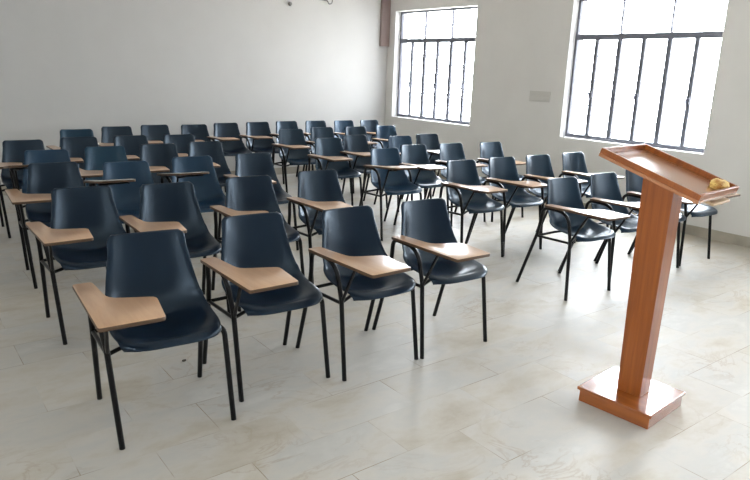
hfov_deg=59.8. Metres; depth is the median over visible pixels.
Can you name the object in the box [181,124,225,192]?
chair
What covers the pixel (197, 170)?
chair
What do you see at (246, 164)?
chair
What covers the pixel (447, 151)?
chair
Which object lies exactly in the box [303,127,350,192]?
chair
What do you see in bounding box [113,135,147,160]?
chair
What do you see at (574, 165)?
chair
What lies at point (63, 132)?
chair
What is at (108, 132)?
chair
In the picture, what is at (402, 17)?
window
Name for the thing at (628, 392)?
lectern
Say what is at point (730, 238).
baseboard
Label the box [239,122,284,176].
chair
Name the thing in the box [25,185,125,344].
chair
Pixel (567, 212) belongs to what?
chair
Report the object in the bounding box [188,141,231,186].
chair
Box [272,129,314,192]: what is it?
chair
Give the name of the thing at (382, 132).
chair
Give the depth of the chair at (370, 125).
10.24 m
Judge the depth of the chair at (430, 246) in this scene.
3.88 m
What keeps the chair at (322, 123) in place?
on the floor
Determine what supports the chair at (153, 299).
on the floor
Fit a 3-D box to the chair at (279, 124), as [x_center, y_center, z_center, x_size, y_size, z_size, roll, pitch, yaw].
[-1.159,-1.239,9.291,0.626,0.855,0.888,-9,18,-35]
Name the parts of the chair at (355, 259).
leg, rail, leg, leg, leg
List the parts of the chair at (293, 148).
leg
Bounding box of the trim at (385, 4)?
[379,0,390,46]
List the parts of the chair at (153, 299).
leg, rail, leg, leg, leg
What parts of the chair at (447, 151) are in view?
leg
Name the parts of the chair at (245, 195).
leg, leg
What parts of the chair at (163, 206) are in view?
leg, leg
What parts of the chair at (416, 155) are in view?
leg, leg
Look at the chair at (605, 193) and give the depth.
5.34 m
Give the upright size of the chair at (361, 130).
0.855 m
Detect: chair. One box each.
[0,139,44,237]
[3,149,70,258]
[5,162,83,288]
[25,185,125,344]
[46,129,93,149]
[60,136,98,179]
[72,229,235,449]
[79,146,127,186]
[83,161,153,223]
[98,126,132,146]
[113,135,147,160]
[119,182,230,313]
[140,143,178,183]
[141,124,169,143]
[157,155,225,237]
[163,134,194,156]
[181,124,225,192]
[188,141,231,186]
[200,212,329,401]
[207,123,251,188]
[210,175,304,311]
[223,152,298,249]
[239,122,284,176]
[270,121,313,183]
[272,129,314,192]
[287,169,352,283]
[295,205,417,380]
[296,120,325,176]
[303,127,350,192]
[308,137,362,205]
[334,120,369,179]
[340,135,387,207]
[342,126,377,193]
[359,148,421,240]
[360,120,378,176]
[365,125,396,182]
[372,198,489,358]
[374,135,431,205]
[384,144,448,221]
[401,134,439,198]
[427,143,487,225]
[439,159,507,256]
[463,141,525,221]
[467,156,546,253]
[506,154,587,243]
[516,177,629,300]
[543,152,623,241]
[558,172,639,276]
[593,170,694,267]
[631,193,740,265]
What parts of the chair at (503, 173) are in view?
leg, leg, leg, leg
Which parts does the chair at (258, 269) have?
leg, rail, leg, leg, leg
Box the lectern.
[577,143,738,429]
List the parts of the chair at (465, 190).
leg, leg, leg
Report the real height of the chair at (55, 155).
0.855 m
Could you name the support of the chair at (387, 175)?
on the floor
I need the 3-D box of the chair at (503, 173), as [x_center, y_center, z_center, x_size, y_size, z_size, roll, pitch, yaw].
[1.312,-0.302,6.028,0.626,0.855,0.888,-8,18,-33]
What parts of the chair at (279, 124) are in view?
leg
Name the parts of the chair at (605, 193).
leg, leg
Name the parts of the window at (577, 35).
handle, handle, handle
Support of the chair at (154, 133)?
on the floor
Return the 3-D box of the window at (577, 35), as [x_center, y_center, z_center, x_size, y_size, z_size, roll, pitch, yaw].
[3.029,-1.923,7.422,0.268,1.670,1.850,-9,18,-36]
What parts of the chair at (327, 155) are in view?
leg, leg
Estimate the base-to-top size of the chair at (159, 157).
0.855 m
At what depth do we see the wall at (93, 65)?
8.79 m
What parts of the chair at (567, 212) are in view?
leg, rail, leg, leg, leg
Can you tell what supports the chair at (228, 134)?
on the floor
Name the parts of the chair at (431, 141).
leg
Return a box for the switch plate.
[529,91,550,101]
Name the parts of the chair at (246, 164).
leg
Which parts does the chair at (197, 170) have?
leg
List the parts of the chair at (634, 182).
leg, leg, leg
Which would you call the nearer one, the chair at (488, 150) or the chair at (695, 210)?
the chair at (695, 210)
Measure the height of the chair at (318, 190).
0.855 m
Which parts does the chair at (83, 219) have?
leg, rail, leg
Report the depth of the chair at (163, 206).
4.22 m
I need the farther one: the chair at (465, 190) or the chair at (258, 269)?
the chair at (465, 190)
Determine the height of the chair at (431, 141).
0.855 m
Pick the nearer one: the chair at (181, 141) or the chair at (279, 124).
the chair at (181, 141)
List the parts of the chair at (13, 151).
leg, leg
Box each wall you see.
[0,0,386,184]
[384,0,749,236]
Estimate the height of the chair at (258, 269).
0.855 m
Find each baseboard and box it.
[1,165,315,194]
[435,172,749,247]
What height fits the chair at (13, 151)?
0.855 m
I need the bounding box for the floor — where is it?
[0,173,749,479]
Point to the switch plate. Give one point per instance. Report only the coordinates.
(540, 96)
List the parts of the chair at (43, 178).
leg, leg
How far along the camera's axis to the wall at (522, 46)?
8.37 m
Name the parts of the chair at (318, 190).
leg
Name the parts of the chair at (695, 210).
leg, leg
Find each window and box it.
[392,5,477,125]
[559,0,727,154]
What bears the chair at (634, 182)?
on the floor
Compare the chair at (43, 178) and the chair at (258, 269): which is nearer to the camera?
the chair at (258, 269)
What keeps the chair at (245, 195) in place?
on the floor
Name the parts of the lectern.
board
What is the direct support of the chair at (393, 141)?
on the floor
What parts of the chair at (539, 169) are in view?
leg, leg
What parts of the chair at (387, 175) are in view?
leg, rail, leg, leg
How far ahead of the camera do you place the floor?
3.45 m
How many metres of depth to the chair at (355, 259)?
3.57 m
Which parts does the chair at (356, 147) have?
leg, leg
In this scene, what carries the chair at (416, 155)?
on the floor
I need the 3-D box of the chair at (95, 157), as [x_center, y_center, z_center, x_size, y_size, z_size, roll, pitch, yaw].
[-2.335,-0.369,5.779,0.626,0.855,0.888,-8,18,-33]
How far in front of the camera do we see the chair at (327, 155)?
7.33 m
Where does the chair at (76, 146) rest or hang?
on the floor
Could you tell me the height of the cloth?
0.053 m
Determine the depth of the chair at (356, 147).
7.78 m
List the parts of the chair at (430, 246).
leg, leg, leg, leg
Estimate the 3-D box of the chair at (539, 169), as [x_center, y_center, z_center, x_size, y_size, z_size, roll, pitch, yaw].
[1.723,-0.360,6.308,0.626,0.855,0.888,-8,18,-33]
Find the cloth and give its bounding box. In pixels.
[709,178,729,189]
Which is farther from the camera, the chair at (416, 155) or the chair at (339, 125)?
the chair at (339, 125)
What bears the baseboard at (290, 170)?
attached to the wall at (93, 65)
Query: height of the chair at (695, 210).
0.855 m
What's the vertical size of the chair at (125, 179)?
0.855 m

